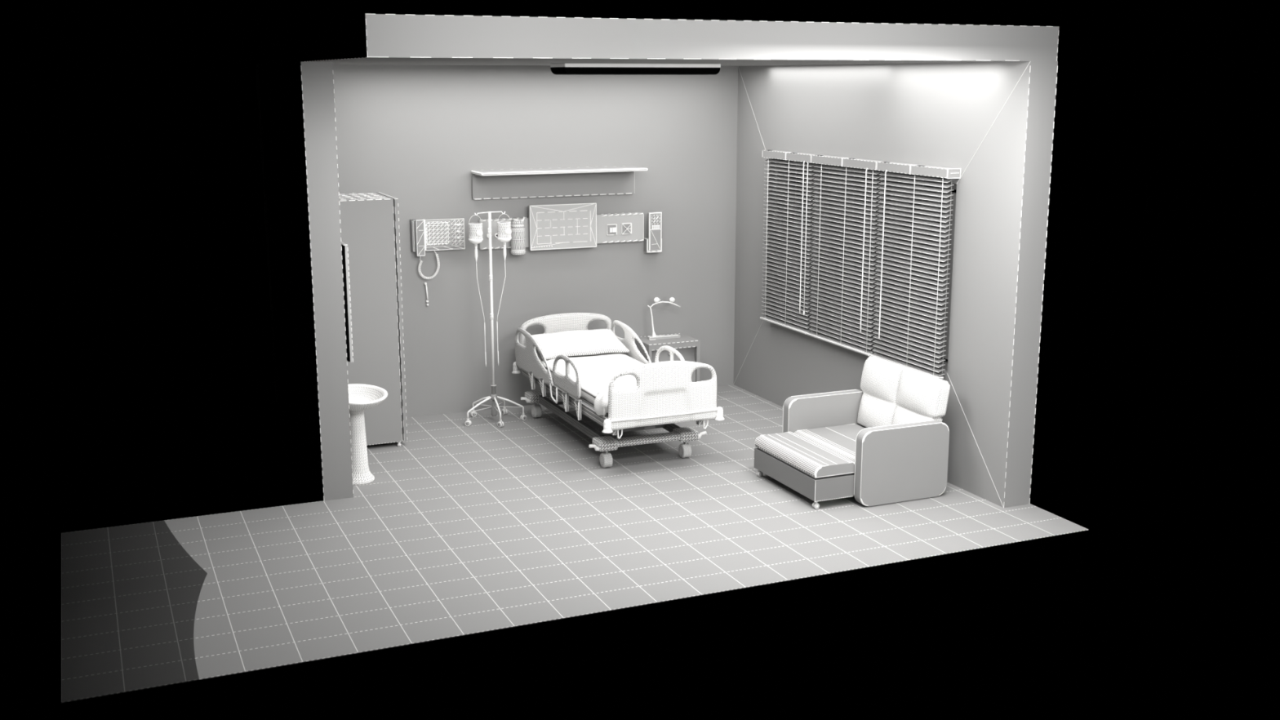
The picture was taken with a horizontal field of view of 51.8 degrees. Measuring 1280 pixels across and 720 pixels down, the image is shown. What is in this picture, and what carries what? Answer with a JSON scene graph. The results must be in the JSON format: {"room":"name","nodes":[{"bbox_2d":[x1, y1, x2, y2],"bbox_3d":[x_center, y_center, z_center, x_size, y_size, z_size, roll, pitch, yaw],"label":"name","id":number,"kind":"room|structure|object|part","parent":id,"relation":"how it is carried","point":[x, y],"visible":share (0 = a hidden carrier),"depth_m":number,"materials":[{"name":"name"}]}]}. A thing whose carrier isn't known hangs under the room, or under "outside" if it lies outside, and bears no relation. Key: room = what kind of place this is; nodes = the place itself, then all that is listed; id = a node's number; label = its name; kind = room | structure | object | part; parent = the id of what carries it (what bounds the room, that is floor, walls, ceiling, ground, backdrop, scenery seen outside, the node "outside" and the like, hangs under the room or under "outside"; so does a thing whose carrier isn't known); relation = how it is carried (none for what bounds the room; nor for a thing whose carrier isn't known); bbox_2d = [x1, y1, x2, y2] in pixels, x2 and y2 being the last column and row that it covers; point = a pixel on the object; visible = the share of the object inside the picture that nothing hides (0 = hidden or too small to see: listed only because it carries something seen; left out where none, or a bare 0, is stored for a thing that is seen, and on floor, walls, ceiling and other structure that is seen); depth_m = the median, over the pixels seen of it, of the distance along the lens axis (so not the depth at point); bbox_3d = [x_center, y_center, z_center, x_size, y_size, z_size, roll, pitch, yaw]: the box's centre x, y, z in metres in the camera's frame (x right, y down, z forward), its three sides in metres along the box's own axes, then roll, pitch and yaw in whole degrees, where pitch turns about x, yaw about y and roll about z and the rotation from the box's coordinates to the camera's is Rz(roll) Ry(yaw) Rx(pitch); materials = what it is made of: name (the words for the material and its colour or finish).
{"room":"hospital room","nodes":[
{"label":"hospital room","id":0,"kind":"room"},
{"bbox_2d":[258,62,353,501],"bbox_3d":[-2.692,-0.732,10.539,0.224,3.200,2.196,-5,13,-23],"label":"wall","id":1,"kind":"structure","parent":0,"point":[297,100],"depth_m":9.80,"materials":[{"name":"paint"}]},
{"bbox_2d":[341,241,353,362],"bbox_3d":[-2.336,-0.475,10.159,0.098,0.896,0.594,-5,13,-23],"label":"wall mirror","id":2,"kind":"object","parent":1,"relation":"attached to","point":[344,251],"visible":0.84,"depth_m":9.91,"materials":[{"name":"mirror"}]},
{"bbox_2d":[468,222,483,239],"bbox_3d":[-1.460,-1.145,11.710,0.128,0.136,0.127,-5,13,-23],"label":"bottle","id":3,"kind":"object","parent":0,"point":[475,229],"depth_m":11.66,"materials":[{"name":"white plastic"}]},
{"bbox_2d":[255,64,737,429],"bbox_3d":[-1.060,-1.150,12.488,4.791,3.200,0.180,-5,13,-23],"label":"wall","id":4,"kind":"structure","parent":0,"point":[415,135],"depth_m":12.40,"materials":[{"name":"paint"}]},
{"bbox_2d":[424,282,428,306],"bbox_3d":[-1.959,-0.604,12.090,0.036,0.221,0.034,-5,13,-23],"label":"rod","id":5,"kind":"object","parent":4,"relation":"attached to","point":[425,283],"visible":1,"depth_m":12.08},
{"bbox_3d":[-1.952,-0.620,12.079,0.021,0.156,0.013,-5,13,-23],"label":"rod","id":6,"kind":"part","parent":5,"relation":"part of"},
{"bbox_2d":[409,217,465,279],"bbox_3d":[-1.833,-1.013,12.023,0.495,0.554,0.095,-5,13,-23],"label":"wall telephone","id":7,"kind":"object","parent":4,"relation":"attached to","point":[434,234],"visible":1,"depth_m":11.99,"materials":[{"name":"plastic"}]},
{"bbox_3d":[-1.920,-0.865,12.011,0.206,0.269,0.041,-5,13,-23],"label":"coiled cord","id":8,"kind":"part","parent":7,"relation":"part of","materials":[{"name":"white plastic"}]},
{"bbox_2d":[471,165,647,199],"bbox_3d":[-0.735,-1.636,12.229,1.615,0.270,0.351,-5,13,-23],"label":"wall shelf","id":9,"kind":"object","parent":4,"relation":"attached to","point":[502,184],"visible":1,"depth_m":12.31,"materials":[{"name":"ceramic"}]},
{"bbox_2d":[478,212,644,249],"bbox_3d":[-0.725,-1.224,12.480,1.648,0.282,0.067,-5,13,-23],"label":"console","id":10,"kind":"object","parent":4,"relation":"attached to","point":[620,227],"visible":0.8,"depth_m":12.64,"materials":[{"name":"plastic"}]},
{"bbox_2d":[511,216,525,254],"bbox_3d":[-1.132,-1.153,12.222,0.141,0.347,0.146,-5,13,-23],"label":"bottle","id":11,"kind":"object","parent":10,"relation":"attached to","point":[517,241],"visible":0.98,"depth_m":12.17,"materials":[{"name":"white plastic"}]},
{"bbox_3d":[-1.131,-1.264,12.196,0.119,0.077,0.119,-5,13,-23],"label":"lid","id":12,"kind":"part","parent":11,"relation":"part of","materials":[{"name":"metal"}]},
{"bbox_2d":[528,203,596,250],"bbox_3d":[-0.726,-1.258,12.419,0.667,0.420,0.052,-5,13,-23],"label":"wall panel","id":13,"kind":"object","parent":10,"relation":"attached to","point":[556,226],"visible":1,"depth_m":12.39,"materials":[{"name":"plastic"}]},
{"bbox_2d":[606,223,617,235],"bbox_3d":[-0.270,-1.250,12.650,0.102,0.106,0.018,-5,13,-23],"label":"wall switch","id":14,"kind":"object","parent":10,"relation":"attached to","point":[611,228],"depth_m":12.64,"materials":[{"name":"plastic"}]},
{"bbox_2d":[621,222,631,234],"bbox_3d":[-0.128,-1.266,12.708,0.105,0.110,0.020,-5,13,-23],"label":"power socket","id":15,"kind":"object","parent":10,"relation":"attached to","point":[626,228],"depth_m":12.70,"materials":[{"name":"plastic"}]},
{"bbox_2d":[644,212,662,253],"bbox_3d":[0.130,-1.244,12.823,0.161,0.392,0.117,-5,13,-23],"label":"controller","id":16,"kind":"object","parent":4,"relation":"attached to","point":[653,243],"visible":1,"depth_m":12.78,"materials":[{"name":"plastic"}]},
{"bbox_2d":[497,221,511,244],"bbox_3d":[-1.216,-1.133,11.820,0.128,0.204,0.128,-5,13,-23],"label":"bottle","id":17,"kind":"object","parent":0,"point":[504,228],"depth_m":11.77,"materials":[{"name":"white plastic"}]},
{"bbox_2d":[511,227,525,250],"bbox_3d":[-1.131,-1.129,12.225,0.134,0.210,0.133,-5,13,-23],"label":"jar","id":18,"kind":"object","parent":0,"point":[517,234],"depth_m":12.17,"materials":[{"name":"white plastic"}]},
{"bbox_2d":[61,384,1088,702],"bbox_3d":[-0.908,0.968,10.252,6.600,0.004,5.132,-5,13,-23],"label":"floor","id":19,"kind":"structure","parent":0,"point":[460,529],"depth_m":8.86,"materials":[{"name":"grey tile"}]},
{"bbox_2d":[347,383,387,485],"bbox_3d":[-2.150,0.596,10.294,0.367,0.706,0.670,-5,13,-23],"label":"pedestal sink","id":20,"kind":"object","parent":19,"relation":"on","point":[362,397],"visible":0.72,"depth_m":10.24,"materials":[{"name":"ceramic"}]},
{"bbox_2d":[347,383,387,410],"bbox_3d":[-2.148,0.302,10.232,0.363,0.106,0.670,-5,13,-23],"label":"basin","id":21,"kind":"object","parent":20,"relation":"in","point":[362,397],"depth_m":10.32,"materials":[{"name":"ceramic"}]},
{"bbox_2d":[338,191,407,446],"bbox_3d":[-2.450,-0.338,11.291,0.728,2.116,0.723,-5,13,-23],"label":"wardrobe","id":22,"kind":"object","parent":19,"relation":"on","point":[369,221],"visible":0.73,"depth_m":10.99,"materials":[{"name":"ceramic"}]},
{"bbox_3d":[-2.152,-0.387,11.412,0.034,2.070,0.722,-5,13,-23],"label":"door","id":23,"kind":"part","parent":22,"relation":"part of","materials":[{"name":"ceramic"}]},
{"bbox_2d":[464,211,526,427],"bbox_3d":[-1.346,-0.377,11.924,0.585,1.924,0.513,-5,13,-23],"label":"stand","id":24,"kind":"object","parent":19,"relation":"on","point":[493,397],"visible":1,"depth_m":11.97,"materials":[{"name":"white metal"}]},
{"bbox_2d":[468,214,486,366],"bbox_3d":[-1.458,-0.609,11.825,0.132,1.382,0.128,-5,13,-23],"label":"bag","id":25,"kind":"object","parent":24,"relation":"hanging from","point":[475,233],"visible":1,"depth_m":11.67,"materials":[{"name":"white plastic"}]},
{"bbox_3d":[-1.458,0.432,12.008,0.269,0.178,0.020,-9,15,-37],"label":"leg","id":26,"kind":"part","parent":24,"relation":"part of","materials":[{"name":"white metal"}]},
{"bbox_3d":[-1.454,0.395,12.183,0.262,0.178,0.020,9,15,37],"label":"leg","id":27,"kind":"part","parent":24,"relation":"part of","materials":[{"name":"white metal"}]},
{"bbox_3d":[-1.296,0.437,11.986,0.020,0.178,0.222,-5,13,-21],"label":"leg","id":28,"kind":"part","parent":24,"relation":"part of","materials":[{"name":"white metal"}]},
{"bbox_2d":[497,213,511,365],"bbox_3d":[-1.228,-0.630,11.922,0.154,1.382,0.128,-5,13,-23],"label":"bag","id":29,"kind":"object","parent":24,"relation":"hanging from","point":[504,228],"visible":1,"depth_m":11.78,"materials":[{"name":"white plastic"}]},
{"bbox_3d":[-1.197,0.410,12.110,0.261,0.178,0.020,-1,12,-6],"label":"leg","id":30,"kind":"part","parent":24,"relation":"part of","materials":[{"name":"white metal"}]},
{"bbox_2d":[511,312,724,467],"bbox_3d":[-0.258,0.234,11.435,1.052,0.935,2.364,-5,13,-23],"label":"hospital bed","id":31,"kind":"object","parent":19,"relation":"on","point":[664,394],"visible":0.76,"depth_m":10.67,"materials":[{"name":"white plastic"}]},
{"bbox_3d":[-0.975,0.175,11.871,0.031,0.172,0.109,-5,13,-23],"label":"link arm","id":32,"kind":"part","parent":31,"relation":"part of","materials":[{"name":"metal"}]},
{"bbox_3d":[-0.949,-0.038,11.783,0.030,0.381,1.009,-5,13,-23],"label":"rail","id":33,"kind":"part","parent":31,"relation":"part of","materials":[{"name":"white plastic"}]},
{"bbox_3d":[-0.859,0.232,11.606,0.031,0.172,0.109,-5,13,-23],"label":"link arm","id":34,"kind":"part","parent":31,"relation":"part of","materials":[{"name":"metal"}]},
{"bbox_3d":[-0.740,0.291,11.324,0.013,0.141,0.172,-5,13,-23],"label":"release handle","id":35,"kind":"part","parent":31,"relation":"part of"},
{"bbox_3d":[-0.629,0.344,11.082,0.031,0.172,0.109,-5,13,-23],"label":"link arm","id":36,"kind":"part","parent":31,"relation":"part of","materials":[{"name":"metal"}]},
{"bbox_3d":[-0.690,-0.191,12.374,0.979,0.498,0.062,-5,13,-23],"label":"headboard","id":37,"kind":"part","parent":31,"relation":"part of","materials":[{"name":"white plastic"}]},
{"bbox_3d":[-0.254,0.265,11.434,0.900,0.085,2.150,-5,13,-23],"label":"deck frame","id":38,"kind":"part","parent":31,"relation":"part of","materials":[{"name":"metal"}]},
{"bbox_3d":[-0.615,0.120,11.019,0.030,0.311,0.631,-5,13,-23],"label":"rail","id":39,"kind":"part","parent":31,"relation":"part of","materials":[{"name":"white plastic"}]},
{"bbox_2d":[537,352,608,404],"bbox_3d":[-0.254,0.165,11.412,0.840,0.091,2.100,-5,13,-23],"label":"mattress","id":40,"kind":"object","parent":31,"relation":"on","point":[539,355],"visible":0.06,"depth_m":12.09,"materials":[{"name":"grey fabric"}]},
{"bbox_2d":[541,352,644,402],"bbox_3d":[-0.179,0.153,11.230,0.842,0.139,1.732,-5,13,-23],"label":"blanket","id":41,"kind":"object","parent":40,"relation":"on","point":[596,372],"visible":0.46,"depth_m":11.32,"materials":[{"name":"white fabric"}]},
{"bbox_2d":[532,328,631,359],"bbox_3d":[-0.567,-0.163,12.117,0.856,0.162,0.476,-5,13,-23],"label":"pillow","id":42,"kind":"object","parent":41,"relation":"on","point":[583,342],"visible":0.91,"depth_m":12.03,"materials":[{"name":"fabric"}]},
{"bbox_2d":[593,389,608,415],"bbox_3d":[-0.237,0.348,10.477,0.258,0.232,0.329,-5,13,-23],"label":"sheet","id":43,"kind":"object","parent":40,"relation":"on","point":[601,401],"visible":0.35,"depth_m":10.40,"materials":[{"name":"white fabric"}]},
{"bbox_3d":[-0.510,0.402,10.811,0.031,0.172,0.109,-5,13,-23],"label":"link arm","id":44,"kind":"part","parent":31,"relation":"part of","materials":[{"name":"metal"}]},
{"bbox_3d":[-0.254,0.218,11.424,0.830,0.014,2.110,-5,13,-23],"label":"deck panel","id":45,"kind":"part","parent":31,"relation":"part of","materials":[{"name":"metal"}]},
{"bbox_3d":[-0.069,-0.117,12.152,0.030,0.381,1.009,-5,13,-23],"label":"rail","id":46,"kind":"part","parent":31,"relation":"part of","materials":[{"name":"white plastic"}]},
{"bbox_3d":[-0.001,0.425,11.292,0.100,0.259,0.427,-5,13,-23],"label":"lift arm","id":47,"kind":"part","parent":31,"relation":"part of","materials":[{"name":"metal"}]},
{"bbox_3d":[0.189,0.262,10.378,0.950,0.514,0.067,-5,13,-23],"label":"footboard","id":48,"kind":"part","parent":31,"relation":"part of","materials":[{"name":"white plastic"}]},
{"bbox_3d":[0.266,0.040,11.388,0.030,0.311,0.631,-5,13,-23],"label":"rail","id":49,"kind":"part","parent":31,"relation":"part of","materials":[{"name":"white plastic"}]},
{"bbox_2d":[634,333,699,382],"bbox_3d":[0.256,0.070,12.978,0.542,0.568,0.439,-5,13,-23],"label":"base cabinet","id":50,"kind":"object","parent":19,"relation":"on","point":[688,347],"visible":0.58,"depth_m":12.83,"materials":[{"name":"ceramic"}]},
{"bbox_2d":[647,297,680,340],"bbox_3d":[0.235,-0.415,12.915,0.356,0.413,0.074,-5,13,-23],"label":"desk lamp","id":51,"kind":"object","parent":50,"relation":"on","point":[656,300],"visible":1,"depth_m":12.89,"materials":[{"name":"ceramic"}]},
{"bbox_3d":[0.314,-0.037,12.816,0.472,0.165,0.078,-5,13,-23],"label":"drawer","id":52,"kind":"part","parent":50,"relation":"part of","materials":[{"name":"ceramic"}]},
{"bbox_3d":[0.324,0.218,12.846,0.472,0.265,0.020,-5,13,-23],"label":"door","id":53,"kind":"part","parent":50,"relation":"part of","materials":[{"name":"ceramic"}]},
{"bbox_2d":[754,355,950,509],"bbox_3d":[1.606,0.530,10.196,1.150,0.871,1.176,-5,13,-23],"label":"armchair","id":54,"kind":"object","parent":19,"relation":"on","point":[886,442],"visible":1,"depth_m":9.91,"materials":[{"name":"fabric"}]},
{"bbox_2d":[755,431,854,478],"bbox_3d":[1.248,0.716,10.058,0.355,0.088,0.936,-5,13,-23],"label":"cushion","id":55,"kind":"object","parent":54,"relation":"on","point":[803,455],"depth_m":9.93,"materials":[{"name":"fabric"}]},
{"bbox_3d":[1.520,0.555,10.763,0.759,0.570,0.098,-5,13,-23],"label":"armrest","id":56,"kind":"part","parent":54,"relation":"part of","materials":[{"name":"fabric"}]},
{"bbox_2d":[794,423,865,462],"bbox_3d":[1.688,0.680,10.263,0.612,0.088,0.974,-5,13,-23],"label":"seat cushion","id":57,"kind":"object","parent":54,"relation":"on","point":[839,439],"depth_m":10.44,"materials":[{"name":"fabric"}]},
{"bbox_3d":[1.945,0.763,9.794,0.759,0.570,0.096,-5,13,-23],"label":"armrest","id":58,"kind":"part","parent":54,"relation":"part of","materials":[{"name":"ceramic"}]},
{"bbox_2d":[857,355,950,427],"bbox_3d":[2.026,0.333,10.351,0.215,0.552,1.046,-5,13,-23],"label":"cushion","id":59,"kind":"object","parent":54,"relation":"on","point":[891,393],"depth_m":10.33,"materials":[{"name":"fabric"}]},
{"bbox_2d":[255,13,1058,66],"bbox_3d":[-0.203,-2.411,10.182,4.769,0.236,4.515,-5,13,-23],"label":"ceiling","id":60,"kind":"structure","parent":0,"point":[371,39],"depth_m":8.16,"materials":[{"name":"paint"}]},
{"bbox_2d":[550,63,720,75],"bbox_3d":[-0.029,-2.338,10.603,1.345,0.085,0.340,-5,13,-23],"label":"ceiling light","id":61,"kind":"object","parent":60,"relation":"attached to","point":[556,68],"visible":1,"depth_m":10.44,"materials":[{"name":"black"}]},
{"bbox_3d":[-0.029,-2.365,10.597,1.345,0.029,0.340,-5,13,-23],"label":"mounting plate","id":62,"kind":"part","parent":61,"relation":"part of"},
{"bbox_2d":[733,61,1057,507],"bbox_3d":[1.924,-0.905,11.339,0.239,3.203,4.336,-5,13,-23],"label":"wall","id":63,"kind":"structure","parent":0,"point":[993,122],"depth_m":9.95,"materials":[{"name":"paint"}]},
{"bbox_2d":[773,162,956,370],"bbox_3d":[1.892,-0.895,11.373,0.080,1.453,2.905,-5,13,-23],"label":"window","id":64,"kind":"structure","parent":63,"relation":"in","point":[953,197],"depth_m":10.79,"materials":[{"name":"ceramic"}]},
{"bbox_2d":[760,150,819,334],"bbox_3d":[1.367,-1.103,12.144,0.126,1.606,0.889,-5,13,-23],"label":"blind","id":65,"kind":"object","parent":64,"relation":"attached to","point":[787,293],"visible":1,"depth_m":12.12,"materials":[{"name":"ceramic"}]},
{"bbox_3d":[1.232,-1.143,12.457,0.077,1.522,0.004,-3,12,-13],"label":"ladder cord","id":66,"kind":"part","parent":65,"relation":"part of","materials":[{"name":"white fabric"}]},
{"bbox_3d":[1.354,-0.324,12.305,0.065,0.016,0.877,-5,13,-23],"label":"rail","id":67,"kind":"part","parent":65,"relation":"part of","materials":[{"name":"metal"}]},
{"bbox_3d":[1.385,-1.068,12.108,0.077,1.522,0.004,-3,12,-13],"label":"ladder cord","id":68,"kind":"part","parent":65,"relation":"part of","materials":[{"name":"white fabric"}]},
{"bbox_3d":[1.477,-1.074,11.747,0.017,1.360,0.017,12,17,43],"label":"pull cord","id":69,"kind":"part","parent":65,"relation":"part of","materials":[{"name":"white fabric"}]},
{"bbox_3d":[1.637,-1.019,11.950,0.008,1.193,0.600,-5,13,-23],"label":"pane","id":70,"kind":"part","parent":64,"relation":"part of","materials":[{"name":"ceramic"}]},
{"bbox_3d":[1.638,-1.019,11.951,0.040,1.293,0.700,-5,13,-23],"label":"sash","id":71,"kind":"part","parent":64,"relation":"part of","materials":[{"name":"ceramic"}]},
{"bbox_2d":[807,155,884,355],"bbox_3d":[1.748,-0.917,11.278,0.125,1.606,1.022,-5,13,-23],"label":"blind","id":72,"kind":"object","parent":64,"relation":"attached to","point":[842,313],"visible":0.99,"depth_m":11.25,"materials":[{"name":"ceramic"}]},
{"bbox_3d":[1.610,-0.959,11.596,0.077,1.522,0.004,-3,12,-13],"label":"ladder cord","id":73,"kind":"part","parent":72,"relation":"part of","materials":[{"name":"white fabric"}]},
{"bbox_3d":[1.734,-0.139,11.439,0.065,0.016,1.010,-5,13,-23],"label":"rail","id":74,"kind":"part","parent":72,"relation":"part of","materials":[{"name":"metal"}]},
{"bbox_3d":[1.768,-0.882,11.236,0.077,1.522,0.004,-3,12,-13],"label":"ladder cord","id":75,"kind":"part","parent":72,"relation":"part of","materials":[{"name":"white fabric"}]},
{"bbox_3d":[1.927,-0.804,10.873,0.077,1.522,0.004,-3,12,-13],"label":"ladder cord","id":76,"kind":"part","parent":72,"relation":"part of","materials":[{"name":"white fabric"}]},
{"bbox_3d":[1.925,-0.878,11.294,0.008,1.193,0.580,-5,13,-23],"label":"pane","id":77,"kind":"part","parent":64,"relation":"part of","materials":[{"name":"ceramic"}]},
{"bbox_3d":[1.926,-0.878,11.295,0.040,1.293,0.680,-5,13,-23],"label":"sash","id":78,"kind":"part","parent":64,"relation":"part of","materials":[{"name":"ceramic"}]},
{"bbox_2d":[870,161,960,378],"bbox_3d":[2.143,-0.727,10.384,0.131,1.608,0.954,-5,13,-23],"label":"blind","id":79,"kind":"object","parent":64,"relation":"attached to","point":[908,331],"visible":1,"depth_m":10.36,"materials":[{"name":"ceramic"}]},
{"bbox_3d":[2.124,0.052,10.549,0.065,0.016,0.930,-5,13,-23],"label":"rail","id":80,"kind":"part","parent":79,"relation":"part of","materials":[{"name":"metal"}]},
{"bbox_3d":[2.158,-0.691,10.347,0.077,1.522,0.004,-3,12,-13],"label":"ladder cord","id":81,"kind":"part","parent":79,"relation":"part of","materials":[{"name":"white fabric"}]},
{"bbox_3d":[2.300,-0.622,10.023,0.077,1.522,0.004,-3,12,-13],"label":"ladder cord","id":82,"kind":"part","parent":79,"relation":"part of","materials":[{"name":"white fabric"}]},
{"bbox_3d":[2.252,-0.720,10.553,0.040,1.293,0.890,-5,13,-23],"label":"sash","id":83,"kind":"part","parent":64,"relation":"part of","materials":[{"name":"ceramic"}]},
{"bbox_3d":[2.251,-0.720,10.553,0.008,1.193,0.790,-5,13,-23],"label":"pane","id":84,"kind":"part","parent":64,"relation":"part of","materials":[{"name":"ceramic"}]}
]}

